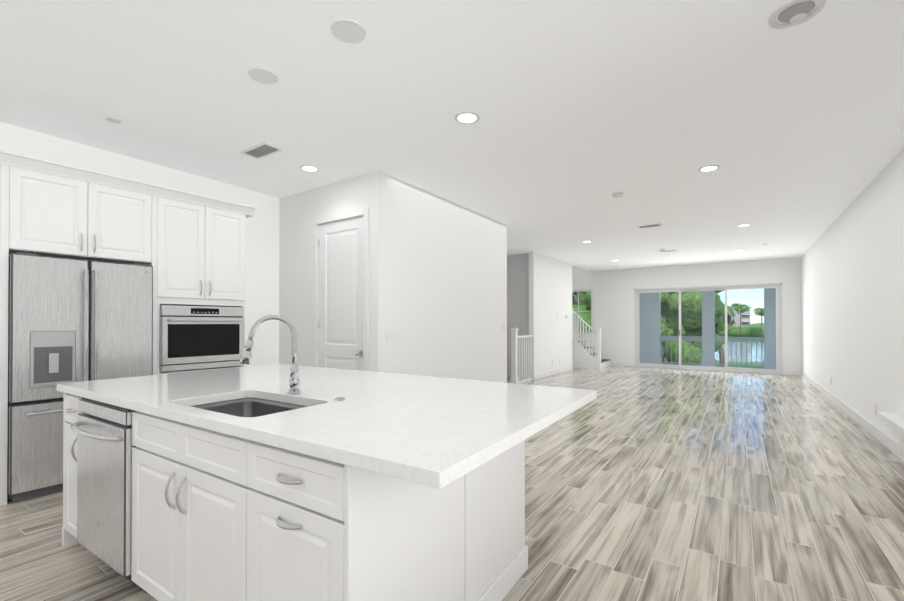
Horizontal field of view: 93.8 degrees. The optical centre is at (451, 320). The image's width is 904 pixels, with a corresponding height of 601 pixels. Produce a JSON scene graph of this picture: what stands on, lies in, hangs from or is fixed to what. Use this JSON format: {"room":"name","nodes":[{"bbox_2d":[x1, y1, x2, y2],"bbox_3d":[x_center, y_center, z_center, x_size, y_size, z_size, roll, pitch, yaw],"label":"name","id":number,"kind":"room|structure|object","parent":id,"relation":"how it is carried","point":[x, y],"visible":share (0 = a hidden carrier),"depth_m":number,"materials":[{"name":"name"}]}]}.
{"room":"kitchen","nodes":[
{"label":"kitchen","id":0,"kind":"room"},
{"bbox_2d":[0,122,278,366],"bbox_3d":[-1.107,-1.492,7.225,0.150,5.600,16.100,0,0,34],"label":"wall","id":1,"kind":"structure","parent":0,"point":[262,262],"depth_m":5.06,"materials":[{"name":"white paint"}]},
{"bbox_2d":[279,174,366,366],"bbox_3d":[-1.530,-0.145,5.040,1.590,2.880,0.120,0,0,34],"label":"wall","id":2,"kind":"structure","parent":0,"point":[297,212],"depth_m":5.17,"materials":[{"name":"white paint"}]},
{"bbox_2d":[313,207,368,370],"bbox_3d":[-1.271,0.038,4.788,0.920,2.510,0.107,0,0,34],"label":"pantry door","id":3,"kind":"structure","parent":2,"relation":"in","point":[343,324],"depth_m":4.79,"materials":[{"name":"white wood"}]},
{"bbox_2d":[367,171,506,382],"bbox_3d":[-0.002,-0.141,5.745,0.150,2.880,3.000,0,0,34],"label":"wall","id":4,"kind":"structure","parent":0,"point":[438,284],"depth_m":5.28,"materials":[{"name":"white paint"}]},
{"bbox_2d":[0,365,903,600],"bbox_3d":[1.502,1.357,5.443,6.450,0.120,16.100,0,0,34],"label":"floor","id":5,"kind":"structure","parent":0,"point":[652,484],"depth_m":2.91,"materials":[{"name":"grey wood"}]},
{"bbox_2d":[0,149,255,505],"bbox_3d":[-3.319,0.053,3.094,0.729,2.462,3.555,0,0,37],"label":"kitchen cabinets","id":6,"kind":"object","parent":5,"relation":"on","point":[103,275],"depth_m":3.32,"materials":[{"name":"white wood"}]},
{"bbox_2d":[7,252,152,502],"bbox_3d":[-3.042,0.401,3.450,0.719,1.770,0.848,0,0,37],"label":"refrigerator","id":7,"kind":"object","parent":6,"relation":"in","point":[71,318],"depth_m":3.13,"materials":[{"name":"grey metal"}]},
{"bbox_2d":[160,305,243,371],"bbox_3d":[-2.429,0.154,4.066,0.395,0.590,0.720,0,0,37],"label":"wall oven","id":8,"kind":"object","parent":6,"relation":"in","point":[192,337],"depth_m":3.95,"materials":[{"name":"grey metal"}]},
{"bbox_2d":[57,387,527,600],"bbox_3d":[-0.936,0.836,2.259,2.312,0.885,1.327,0,0,33],"label":"kitchen island","id":9,"kind":"object","parent":5,"relation":"on","point":[294,481],"depth_m":1.57,"materials":[{"name":"white wood"}]},
{"bbox_2d":[71,397,146,592],"bbox_3d":[-1.565,0.840,2.288,0.592,0.878,0.694,0,0,33],"label":"dishwasher","id":10,"kind":"object","parent":9,"relation":"in","point":[104,429],"depth_m":2.00,"materials":[{"name":"grey metal"}]},
{"bbox_2d":[57,367,596,490],"bbox_3d":[-0.749,0.373,2.275,2.630,0.039,1.415,0,0,33],"label":"island countertop","id":11,"kind":"structure","parent":9,"relation":"on","point":[426,431],"depth_m":1.64,"materials":[{"name":"white stone"}]},
{"bbox_2d":[189,395,308,414],"bbox_3d":[-0.886,0.491,1.849,0.670,0.225,0.440,0,0,33],"label":"sink","id":12,"kind":"object","parent":11,"relation":"in","point":[236,404],"depth_m":2.09,"materials":[{"name":"silver metal"}]},
{"bbox_2d":[240,315,308,394],"bbox_3d":[-0.835,0.160,2.011,0.270,0.382,0.224,0,0,33],"label":"faucet","id":13,"kind":"object","parent":11,"relation":"on","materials":[{"name":"silver metal"}]},
{"bbox_2d":[510,328,532,383],"bbox_3d":[1.520,0.733,9.086,0.136,1.170,0.943,0,0,34],"label":"stair railing","id":14,"kind":"object","parent":5,"relation":"on","point":[515,358],"visible":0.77,"depth_m":8.93,"materials":[{"name":"white wood"}]},
{"bbox_2d":[572,308,610,368],"bbox_3d":[2.992,-0.107,11.593,1.722,2.880,3.942,0,0,34],"label":"staircase","id":15,"kind":"structure","parent":5,"relation":"on","point":[584,355],"depth_m":12.04,"materials":[{"name":"white wood"}]},
{"bbox_2d":[0,0,903,270],"bbox_3d":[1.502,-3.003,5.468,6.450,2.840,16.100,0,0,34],"label":"ceiling","id":16,"kind":"structure","parent":0,"point":[584,110],"depth_m":3.10,"materials":[{"name":"white paint"}]},
{"bbox_2d":[106,117,121,123],"bbox_3d":[-2.683,-1.591,3.354,0.100,0.006,0.100,0,0,34],"label":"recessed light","id":17,"kind":"object","parent":16,"relation":"in","point":[113,120],"visible":0.96,"depth_m":3.35,"materials":[{"name":"white"}]},
{"bbox_2d":[239,142,283,159],"bbox_3d":[-1.783,-1.587,3.952,0.400,0.008,0.200,0,0,34],"label":"ceiling vent","id":18,"kind":"object","parent":16,"relation":"in","point":[261,150],"visible":0.98,"depth_m":3.94,"materials":[{"name":"white metal"}]},
{"bbox_2d":[248,68,277,83],"bbox_3d":[-1.228,-1.595,2.756,0.180,0.006,0.180,0,0,34],"label":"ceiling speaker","id":19,"kind":"object","parent":16,"relation":"in","point":[262,75],"visible":1,"depth_m":2.75,"materials":[{"name":"white plastic"}]},
{"bbox_2d":[300,165,319,171],"bbox_3d":[-1.480,-1.586,4.399,0.196,0.006,0.196,0,0,34],"label":"recessed light","id":20,"kind":"object","parent":16,"relation":"in","point":[309,168],"visible":1,"depth_m":4.39,"materials":[{"name":"white glass"}]},
{"bbox_2d":[331,19,365,43],"bbox_3d":[-0.571,-1.597,2.335,0.190,0.006,0.190,0,0,34],"label":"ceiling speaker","id":21,"kind":"object","parent":16,"relation":"in","point":[348,31],"visible":1,"depth_m":2.33,"materials":[{"name":"white plastic"}]},
{"bbox_2d":[455,112,479,123],"bbox_3d":[0.118,-1.592,3.317,0.196,0.006,0.196,0,0,34],"label":"recessed light","id":22,"kind":"object","parent":16,"relation":"in","point":[466,117],"visible":1,"depth_m":3.31,"materials":[{"name":"white"}]},
{"bbox_2d":[612,192,622,197],"bbox_3d":[2.062,-1.569,5.262,0.130,0.030,0.130,0,0,34],"label":"smoke detector","id":23,"kind":"object","parent":16,"relation":"attached to","point":[617,194],"visible":1,"depth_m":5.24,"materials":[{"name":"white plastic"}]},
{"bbox_2d":[637,223,662,228],"bbox_3d":[3.270,-1.570,6.993,0.360,0.008,0.180,0,0,34],"label":"ceiling vent","id":24,"kind":"object","parent":16,"relation":"in","point":[648,226],"visible":0.98,"depth_m":7.00,"materials":[{"name":"white metal"}]},
{"bbox_2d":[698,165,719,171],"bbox_3d":[2.675,-1.586,4.401,0.196,0.006,0.196,0,0,34],"label":"recessed light","id":25,"kind":"object","parent":16,"relation":"in","point":[709,168],"visible":1,"depth_m":4.39,"materials":[{"name":"white glass"}]},
{"bbox_2d":[737,224,750,226],"bbox_3d":[4.798,-1.571,6.949,0.196,0.006,0.196,0,0,34],"label":"recessed light","id":26,"kind":"object","parent":16,"relation":"in","point":[743,225],"visible":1,"depth_m":6.95,"materials":[{"name":"white"}]},
{"bbox_2d":[768,0,825,28],"bbox_3d":[1.783,-1.616,2.191,0.230,0.092,0.230,0,0,34],"label":"recessed light","id":27,"kind":"object","parent":16,"relation":"in","point":[792,13],"visible":0.96,"depth_m":2.18,"materials":[{"name":"white metal"}]},
{"bbox_2d":[507,253,526,377],"bbox_3d":[1.432,-1.477,9.987,0.960,5.600,0.120,0,0,34],"label":"wall","id":28,"kind":"structure","parent":0,"point":[516,263],"depth_m":9.86,"materials":[{"name":"white paint"}]},
{"bbox_2d":[527,251,571,373],"bbox_3d":[2.521,-1.473,10.596,0.120,5.600,2.650,0,0,34],"label":"wall","id":29,"kind":"structure","parent":0,"point":[539,291],"depth_m":10.20,"materials":[{"name":"white paint"}]},
{"bbox_2d":[572,257,800,374],"bbox_3d":[5.972,-1.465,12.064,6.150,5.600,0.150,0,0,34],"label":"wall","id":30,"kind":"structure","parent":0,"point":[612,302],"depth_m":11.94,"materials":[{"name":"white paint"}]},
{"bbox_2d":[572,290,591,335],"bbox_3d":[3.983,-0.257,13.355,0.934,1.414,0.130,0,0,34],"label":"window","id":31,"kind":"structure","parent":30,"relation":"in","point":[578,299],"depth_m":13.26,"materials":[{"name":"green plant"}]},
{"bbox_2d":[640,288,775,369],"bbox_3d":[7.265,0.011,12.137,4.400,3.150,1.415,0,0,34],"label":"balcony","id":32,"kind":"object","parent":30,"relation":"attached to","point":[646,305],"depth_m":12.45,"materials":[{"name":"grey"}]},
{"bbox_2d":[634,283,782,374],"bbox_3d":[6.796,0.194,11.474,3.419,2.277,0.137,0,0,34],"label":"door frame","id":33,"kind":"structure","parent":30,"relation":"attached to","point":[778,338],"depth_m":11.34,"materials":[{"name":"silver metal"}]},
{"bbox_2d":[801,148,903,445],"bbox_3d":[4.111,-0.153,3.686,0.150,2.880,16.100,0,0,34],"label":"wall","id":34,"kind":"structure","parent":0,"point":[852,301],"depth_m":5.18,"materials":[{"name":"white paint"}]},
{"bbox_2d":[529,361,903,461],"bbox_3d":[1.502,1.232,5.444,6.150,0.130,15.800,0,0,34],"label":"baseboard","id":35,"kind":"structure","parent":34,"relation":"attached to","point":[895,447],"depth_m":6.02,"materials":[{"name":"white wood"}]},
{"bbox_2d":[877,411,903,435],"bbox_3d":[3.919,0.924,3.647,0.129,0.065,1.230,0,0,34],"label":"wall shelf","id":36,"kind":"object","parent":34,"relation":"attached to","point":[894,421],"visible":0.98,"depth_m":3.86,"materials":[{"name":"white wood"}]},
{"label":"outside","id":37,"kind":"structure","parent":0,"visible":0},
{"bbox_2d":[671,336,762,368],"bbox_3d":[142.375,5.769,165.343,350.000,0.500,406.600,0,0,34],"label":"ground","id":38,"kind":"structure","parent":37,"point":[743,362],"depth_m":48.23,"materials":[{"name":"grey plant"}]},
{"bbox_2d":[572,290,763,366],"bbox_3d":[94.885,-1.164,73.751,265.050,13.920,184.804,0,0,34],"label":"trees","id":39,"kind":"object","parent":38,"relation":"on","point":[745,312],"depth_m":24.14,"materials":[{"name":"green plant"}]}
]}

